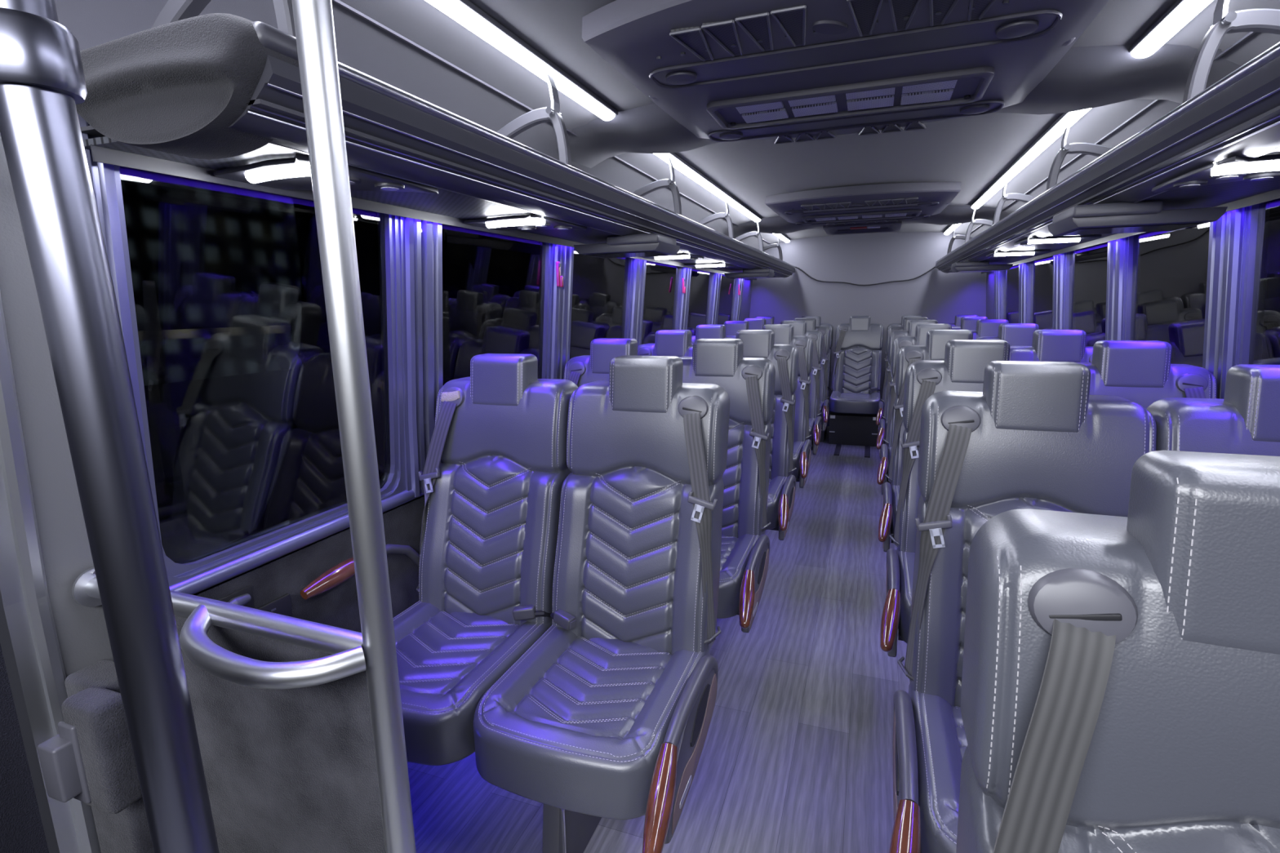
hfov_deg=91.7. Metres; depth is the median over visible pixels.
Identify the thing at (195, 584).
trim
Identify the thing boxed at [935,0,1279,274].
luggage rack
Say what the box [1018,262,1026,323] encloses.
trim
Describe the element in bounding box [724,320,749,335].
seat
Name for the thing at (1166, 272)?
window
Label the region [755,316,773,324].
seat
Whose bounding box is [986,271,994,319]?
wall
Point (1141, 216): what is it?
monitor
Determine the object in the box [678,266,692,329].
trim
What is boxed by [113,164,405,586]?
window
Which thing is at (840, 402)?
seat cushion
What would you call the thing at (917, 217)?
recessed light
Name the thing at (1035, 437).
seat
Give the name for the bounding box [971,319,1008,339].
seat
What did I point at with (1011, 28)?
recessed light
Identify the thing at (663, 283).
window
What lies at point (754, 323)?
seat
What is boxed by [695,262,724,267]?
diffuser
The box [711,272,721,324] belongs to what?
trim
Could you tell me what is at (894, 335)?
seat
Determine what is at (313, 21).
pole
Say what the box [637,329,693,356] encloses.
seat
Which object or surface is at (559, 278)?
handle
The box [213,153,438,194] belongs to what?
console
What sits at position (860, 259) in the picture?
wall
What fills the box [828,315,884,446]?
seat
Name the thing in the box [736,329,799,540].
seat
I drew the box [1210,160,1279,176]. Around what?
diffuser
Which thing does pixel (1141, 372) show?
seat
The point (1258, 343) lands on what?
window
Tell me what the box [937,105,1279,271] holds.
tray
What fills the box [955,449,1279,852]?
seat
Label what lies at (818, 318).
seat
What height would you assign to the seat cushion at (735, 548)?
0.150 m
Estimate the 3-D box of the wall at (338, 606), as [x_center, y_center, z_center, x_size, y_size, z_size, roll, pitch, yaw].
[0.063,0.162,4.113,0.060,0.760,6.350,3,12,20]
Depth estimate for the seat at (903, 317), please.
6.06 m
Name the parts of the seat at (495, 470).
armrest, latch plate, backrest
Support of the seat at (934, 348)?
on the floor
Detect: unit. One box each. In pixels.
[582,0,1109,144]
[765,182,960,225]
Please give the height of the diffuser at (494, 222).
0.027 m
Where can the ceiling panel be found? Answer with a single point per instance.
(1085, 77)
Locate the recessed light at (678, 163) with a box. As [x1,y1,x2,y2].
[653,152,761,222]
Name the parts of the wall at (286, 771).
panel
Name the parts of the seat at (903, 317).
backrest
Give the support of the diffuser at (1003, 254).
attached to the light at (1027, 252)
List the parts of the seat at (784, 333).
backrest, panel, latch plate, armrest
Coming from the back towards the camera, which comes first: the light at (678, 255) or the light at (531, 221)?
the light at (678, 255)
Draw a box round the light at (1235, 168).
[1151,154,1279,192]
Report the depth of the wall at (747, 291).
6.58 m
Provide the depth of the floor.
1.96 m
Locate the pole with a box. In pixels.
[291,0,416,852]
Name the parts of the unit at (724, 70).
badge plate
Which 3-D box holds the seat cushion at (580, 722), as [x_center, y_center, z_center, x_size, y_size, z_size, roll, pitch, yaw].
[-0.107,0.669,1.502,0.448,0.150,0.503,3,12,20]
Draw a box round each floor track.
[833,443,841,455]
[864,444,870,457]
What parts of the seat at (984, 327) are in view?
backrest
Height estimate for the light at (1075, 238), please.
0.027 m
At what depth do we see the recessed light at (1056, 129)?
2.69 m
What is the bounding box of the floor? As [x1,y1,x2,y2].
[407,426,909,852]
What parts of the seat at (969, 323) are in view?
backrest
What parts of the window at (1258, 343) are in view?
pane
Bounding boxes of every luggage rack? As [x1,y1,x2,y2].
[75,0,795,279]
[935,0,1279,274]
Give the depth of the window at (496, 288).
2.23 m
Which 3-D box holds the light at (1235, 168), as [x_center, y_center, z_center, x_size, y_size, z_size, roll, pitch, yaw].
[1.321,-0.534,1.318,0.280,0.027,0.379,3,12,20]
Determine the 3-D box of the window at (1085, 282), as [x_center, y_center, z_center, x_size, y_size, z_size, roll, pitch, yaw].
[2.321,-0.549,3.219,0.106,0.910,0.810,3,12,20]
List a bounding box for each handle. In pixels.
[555,261,563,287]
[682,278,685,293]
[737,284,740,295]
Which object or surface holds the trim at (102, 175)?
attached to the wall at (286, 771)
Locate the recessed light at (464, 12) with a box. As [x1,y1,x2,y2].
[425,0,617,120]
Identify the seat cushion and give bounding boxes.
[393,600,552,765]
[473,624,710,820]
[716,533,763,618]
[766,475,787,529]
[791,440,804,479]
[808,417,816,446]
[819,401,824,418]
[829,391,880,413]
[884,421,887,444]
[886,446,892,484]
[890,484,899,537]
[896,547,915,643]
[908,681,967,852]
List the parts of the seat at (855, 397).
seat frame, backrest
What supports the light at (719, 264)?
attached to the luggage rack at (189, 95)
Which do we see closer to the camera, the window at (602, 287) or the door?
the door
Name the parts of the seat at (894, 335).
armrest, backrest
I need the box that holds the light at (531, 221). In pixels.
[463,213,586,230]
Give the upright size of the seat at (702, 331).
0.916 m
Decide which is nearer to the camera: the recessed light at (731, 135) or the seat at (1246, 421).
the seat at (1246, 421)
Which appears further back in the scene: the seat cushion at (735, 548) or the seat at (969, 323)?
the seat at (969, 323)
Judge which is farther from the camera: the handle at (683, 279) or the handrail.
the handle at (683, 279)
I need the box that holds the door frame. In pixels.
[0,292,101,852]
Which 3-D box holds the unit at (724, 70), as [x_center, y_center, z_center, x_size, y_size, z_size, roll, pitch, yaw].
[0.554,-0.976,1.720,1.114,0.093,1.234,3,12,20]
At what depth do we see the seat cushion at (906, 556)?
1.91 m
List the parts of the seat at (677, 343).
backrest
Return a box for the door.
[0,644,48,852]
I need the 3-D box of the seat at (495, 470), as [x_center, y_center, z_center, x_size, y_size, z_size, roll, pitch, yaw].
[-0.520,0.285,1.697,0.490,0.916,0.718,3,12,20]
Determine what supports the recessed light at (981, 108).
on the unit at (724, 70)
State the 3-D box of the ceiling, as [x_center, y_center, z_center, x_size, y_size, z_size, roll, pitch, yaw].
[0.926,-1.046,2.730,2.350,0.436,7.850,3,12,20]
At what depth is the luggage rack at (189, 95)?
1.07 m
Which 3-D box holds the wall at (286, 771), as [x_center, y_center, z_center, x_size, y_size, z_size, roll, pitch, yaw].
[-0.727,0.290,1.020,0.688,1.720,0.135,3,12,20]
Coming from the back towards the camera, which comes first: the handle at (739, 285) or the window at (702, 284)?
the handle at (739, 285)
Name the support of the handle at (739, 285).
attached to the window at (729, 286)
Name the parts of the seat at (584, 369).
backrest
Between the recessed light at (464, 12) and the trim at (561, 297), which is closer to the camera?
the recessed light at (464, 12)
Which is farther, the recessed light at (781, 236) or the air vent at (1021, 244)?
the recessed light at (781, 236)
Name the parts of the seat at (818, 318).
backrest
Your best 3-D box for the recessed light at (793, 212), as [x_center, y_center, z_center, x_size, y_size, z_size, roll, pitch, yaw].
[1.042,-1.418,4.117,0.084,0.012,0.084,3,12,20]
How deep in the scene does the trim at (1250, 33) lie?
2.14 m
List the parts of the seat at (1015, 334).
backrest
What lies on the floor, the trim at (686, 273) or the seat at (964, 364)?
the seat at (964, 364)
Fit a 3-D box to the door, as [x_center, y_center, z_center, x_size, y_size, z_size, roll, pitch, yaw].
[-1.196,0.608,0.790,0.030,1.300,0.640,3,12,20]
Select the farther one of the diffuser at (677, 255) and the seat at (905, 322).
the seat at (905, 322)
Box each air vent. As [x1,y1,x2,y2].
[374,182,404,191]
[517,226,536,230]
[553,226,572,230]
[1019,243,1034,245]
[1173,180,1207,187]
[1243,172,1279,181]
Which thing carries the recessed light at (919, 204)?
on the unit at (882, 202)
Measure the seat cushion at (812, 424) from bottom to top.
0.150 m
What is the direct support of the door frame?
attached to the wall at (286, 771)
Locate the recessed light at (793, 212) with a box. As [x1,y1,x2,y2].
[791,211,804,213]
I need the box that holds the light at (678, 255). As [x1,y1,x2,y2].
[641,253,703,259]
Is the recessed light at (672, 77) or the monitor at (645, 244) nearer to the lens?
the recessed light at (672, 77)
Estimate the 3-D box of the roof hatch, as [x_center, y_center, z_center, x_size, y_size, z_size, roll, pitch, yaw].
[1.863,-1.689,5.200,0.600,0.081,0.600,3,12,20]
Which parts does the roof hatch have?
label plate, handle, label plate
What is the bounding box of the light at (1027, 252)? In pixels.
[986,249,1050,257]
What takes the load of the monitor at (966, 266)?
attached to the luggage rack at (1238, 114)
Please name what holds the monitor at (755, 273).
attached to the luggage rack at (189, 95)
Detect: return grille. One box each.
[706,66,994,129]
[801,208,921,222]
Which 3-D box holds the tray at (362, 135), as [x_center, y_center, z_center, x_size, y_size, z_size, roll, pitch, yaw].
[0.339,-1.044,3.793,0.430,0.011,6.200,3,12,20]
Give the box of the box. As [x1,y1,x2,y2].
[36,685,142,813]
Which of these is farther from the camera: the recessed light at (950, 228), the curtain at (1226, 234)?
the recessed light at (950, 228)
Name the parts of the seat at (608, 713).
edge trim, backrest, armrest, panel, latch plate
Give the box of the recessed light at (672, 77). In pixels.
[665,70,697,84]
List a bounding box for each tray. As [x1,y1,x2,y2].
[80,98,792,275]
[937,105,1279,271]
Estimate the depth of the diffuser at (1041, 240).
2.68 m
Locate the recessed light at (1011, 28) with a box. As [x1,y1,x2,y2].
[995,18,1039,39]
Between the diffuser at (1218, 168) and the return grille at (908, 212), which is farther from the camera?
the return grille at (908, 212)
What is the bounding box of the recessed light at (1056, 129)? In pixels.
[969,107,1091,208]
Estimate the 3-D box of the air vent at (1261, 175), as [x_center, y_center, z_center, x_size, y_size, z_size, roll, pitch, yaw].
[1.338,-0.536,1.335,0.059,0.008,0.059,3,12,20]
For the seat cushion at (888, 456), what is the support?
on the seat at (920, 338)
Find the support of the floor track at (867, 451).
on the floor
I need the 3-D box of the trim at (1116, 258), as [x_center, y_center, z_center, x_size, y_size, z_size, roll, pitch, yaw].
[2.159,-0.458,2.792,0.148,0.900,0.165,3,12,20]
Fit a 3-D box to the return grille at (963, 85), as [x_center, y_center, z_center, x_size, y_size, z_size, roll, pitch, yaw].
[0.599,-0.965,1.844,0.770,0.022,0.260,3,12,20]
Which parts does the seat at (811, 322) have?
backrest, panel, armrest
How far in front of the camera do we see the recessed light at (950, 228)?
5.60 m
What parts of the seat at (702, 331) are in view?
backrest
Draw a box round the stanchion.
[0,0,219,852]
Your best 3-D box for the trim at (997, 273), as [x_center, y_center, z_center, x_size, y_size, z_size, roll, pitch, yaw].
[3.151,-0.990,5.432,0.148,0.900,0.165,3,12,20]
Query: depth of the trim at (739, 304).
6.16 m
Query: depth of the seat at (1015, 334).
3.58 m
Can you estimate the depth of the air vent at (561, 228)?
2.00 m
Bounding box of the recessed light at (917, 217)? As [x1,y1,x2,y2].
[911,216,924,218]
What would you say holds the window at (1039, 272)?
in the wall
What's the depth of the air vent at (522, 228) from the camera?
2.00 m
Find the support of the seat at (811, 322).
on the floor
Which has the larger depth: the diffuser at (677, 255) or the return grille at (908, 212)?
the return grille at (908, 212)
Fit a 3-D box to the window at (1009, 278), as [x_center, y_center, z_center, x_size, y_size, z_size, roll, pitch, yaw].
[2.980,-0.902,4.971,0.106,0.910,0.880,3,12,20]
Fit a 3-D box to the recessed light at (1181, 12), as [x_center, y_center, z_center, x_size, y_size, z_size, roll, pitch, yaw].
[1.012,-0.819,0.808,0.066,0.031,1.820,3,12,20]
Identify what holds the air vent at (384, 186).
attached to the console
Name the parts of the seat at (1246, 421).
backrest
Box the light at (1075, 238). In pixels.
[1013,234,1101,246]
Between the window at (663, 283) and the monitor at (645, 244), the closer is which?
the monitor at (645, 244)
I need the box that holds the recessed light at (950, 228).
[942,223,960,235]
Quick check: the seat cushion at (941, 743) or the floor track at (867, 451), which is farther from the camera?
the floor track at (867, 451)
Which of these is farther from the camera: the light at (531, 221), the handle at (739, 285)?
the handle at (739, 285)
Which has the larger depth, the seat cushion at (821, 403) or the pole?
the seat cushion at (821, 403)
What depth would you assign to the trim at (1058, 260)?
3.61 m
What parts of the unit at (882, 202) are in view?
badge plate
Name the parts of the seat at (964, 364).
panel, armrest, latch plate, backrest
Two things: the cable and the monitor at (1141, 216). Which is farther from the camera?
the cable
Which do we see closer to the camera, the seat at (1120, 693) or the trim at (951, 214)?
the seat at (1120, 693)
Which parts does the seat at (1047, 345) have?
backrest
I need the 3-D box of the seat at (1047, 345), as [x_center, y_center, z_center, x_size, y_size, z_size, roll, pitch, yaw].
[1.833,0.064,2.637,0.490,0.916,0.718,3,12,20]
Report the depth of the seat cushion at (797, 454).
3.64 m
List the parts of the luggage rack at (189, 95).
rail, rail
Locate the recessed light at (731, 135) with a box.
[719,131,742,140]
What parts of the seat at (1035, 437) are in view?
panel, armrest, latch plate, backrest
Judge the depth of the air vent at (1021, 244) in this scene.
2.89 m
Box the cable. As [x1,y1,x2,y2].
[795,266,935,285]
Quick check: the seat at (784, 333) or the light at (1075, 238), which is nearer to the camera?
the light at (1075, 238)
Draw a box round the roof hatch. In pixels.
[822,221,902,234]
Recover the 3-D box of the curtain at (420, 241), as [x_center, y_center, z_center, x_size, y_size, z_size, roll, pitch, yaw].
[-0.672,-0.235,1.879,0.148,0.900,0.165,3,12,20]
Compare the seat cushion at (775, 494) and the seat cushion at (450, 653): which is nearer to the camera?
the seat cushion at (450, 653)
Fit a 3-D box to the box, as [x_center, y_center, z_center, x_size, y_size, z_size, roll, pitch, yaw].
[-0.891,0.532,1.007,0.105,0.195,0.086,3,12,20]
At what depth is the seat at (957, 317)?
5.87 m
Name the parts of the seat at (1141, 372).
backrest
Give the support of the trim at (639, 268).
attached to the wall at (338, 606)
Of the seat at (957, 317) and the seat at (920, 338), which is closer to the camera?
the seat at (920, 338)
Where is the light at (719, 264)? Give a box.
[684,262,733,267]
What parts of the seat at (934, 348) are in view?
panel, armrest, latch plate, backrest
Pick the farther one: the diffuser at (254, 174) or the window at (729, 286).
the window at (729, 286)
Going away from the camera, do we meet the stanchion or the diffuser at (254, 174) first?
the stanchion
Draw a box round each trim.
[77,113,149,476]
[168,487,424,595]
[331,0,771,244]
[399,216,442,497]
[548,244,573,379]
[629,257,646,346]
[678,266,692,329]
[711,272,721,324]
[727,204,1009,237]
[735,278,744,320]
[971,31,1256,231]
[994,271,999,319]
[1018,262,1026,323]
[1052,253,1064,329]
[1105,237,1125,340]
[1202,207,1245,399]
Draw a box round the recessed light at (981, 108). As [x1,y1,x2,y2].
[960,103,989,114]
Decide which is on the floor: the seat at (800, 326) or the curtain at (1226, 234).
the seat at (800, 326)
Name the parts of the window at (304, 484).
pane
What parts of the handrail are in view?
loop handle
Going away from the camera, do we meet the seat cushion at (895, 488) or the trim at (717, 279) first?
the seat cushion at (895, 488)
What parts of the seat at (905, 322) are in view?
armrest, backrest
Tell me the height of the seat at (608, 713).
1.190 m
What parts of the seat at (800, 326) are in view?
backrest, panel, latch plate, armrest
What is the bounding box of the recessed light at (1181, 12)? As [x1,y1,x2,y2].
[1128,0,1213,57]
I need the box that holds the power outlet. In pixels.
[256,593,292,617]
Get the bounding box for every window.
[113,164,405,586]
[441,223,552,386]
[569,247,633,359]
[641,260,683,344]
[687,268,715,335]
[717,274,738,324]
[1000,264,1018,323]
[1026,256,1053,329]
[1063,242,1107,346]
[1122,222,1209,367]
[1235,198,1279,364]
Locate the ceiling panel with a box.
[555,44,1241,168]
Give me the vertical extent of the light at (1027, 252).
0.027 m
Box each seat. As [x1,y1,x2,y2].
[300,353,577,765]
[473,355,729,852]
[563,337,637,386]
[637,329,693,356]
[679,338,775,632]
[691,324,736,343]
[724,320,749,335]
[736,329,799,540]
[744,318,765,329]
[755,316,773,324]
[762,324,813,488]
[780,320,822,454]
[793,317,830,431]
[801,315,833,442]
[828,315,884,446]
[875,316,928,432]
[876,320,937,458]
[876,324,951,494]
[878,329,973,551]
[880,315,923,391]
[880,339,1009,657]
[888,360,1156,852]
[942,315,978,325]
[951,316,987,330]
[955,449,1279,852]
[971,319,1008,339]
[975,323,1039,346]
[1008,329,1093,362]
[1077,340,1217,408]
[1146,364,1279,456]
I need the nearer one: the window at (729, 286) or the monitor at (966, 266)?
the monitor at (966, 266)
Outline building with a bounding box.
[120,166,295,386]
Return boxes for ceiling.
[54,0,1279,249]
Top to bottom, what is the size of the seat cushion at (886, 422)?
0.150 m
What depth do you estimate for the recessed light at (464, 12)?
1.54 m
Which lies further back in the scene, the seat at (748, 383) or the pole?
the seat at (748, 383)
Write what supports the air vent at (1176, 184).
attached to the light at (1235, 168)
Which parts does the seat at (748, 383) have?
backrest, panel, armrest, latch plate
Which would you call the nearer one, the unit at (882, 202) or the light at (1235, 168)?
the light at (1235, 168)
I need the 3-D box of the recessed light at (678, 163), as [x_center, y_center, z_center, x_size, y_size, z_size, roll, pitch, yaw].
[0.484,-1.375,3.688,0.066,0.031,2.500,3,12,20]
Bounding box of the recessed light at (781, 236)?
[773,233,791,242]
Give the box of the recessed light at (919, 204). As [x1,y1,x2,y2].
[917,203,931,206]
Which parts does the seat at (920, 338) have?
panel, armrest, backrest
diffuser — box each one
[244,164,311,183]
[485,216,545,228]
[654,253,689,259]
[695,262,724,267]
[994,252,1035,256]
[1027,237,1080,244]
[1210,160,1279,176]
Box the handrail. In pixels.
[71,567,365,689]
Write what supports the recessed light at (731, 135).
on the unit at (724, 70)
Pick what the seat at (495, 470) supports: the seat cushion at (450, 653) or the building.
the seat cushion at (450, 653)
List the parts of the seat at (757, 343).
seat frame, backrest, panel, latch plate, armrest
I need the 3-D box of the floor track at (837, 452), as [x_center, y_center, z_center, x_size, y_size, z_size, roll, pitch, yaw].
[1.840,0.194,5.762,0.045,0.008,0.620,3,12,20]
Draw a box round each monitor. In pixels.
[573,233,679,257]
[724,268,774,279]
[951,261,1013,272]
[1048,200,1227,235]
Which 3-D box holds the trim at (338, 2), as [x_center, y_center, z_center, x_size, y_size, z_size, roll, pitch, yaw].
[0.112,-1.249,3.185,0.006,0.006,7.400,3,12,20]
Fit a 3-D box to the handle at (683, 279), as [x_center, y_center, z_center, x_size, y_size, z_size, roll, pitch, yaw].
[0.300,-0.964,4.253,0.018,0.102,0.032,3,12,20]
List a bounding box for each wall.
[0,133,386,852]
[193,494,425,632]
[740,278,752,320]
[749,231,986,428]
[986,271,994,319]
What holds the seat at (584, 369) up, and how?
attached to the wall at (338, 606)

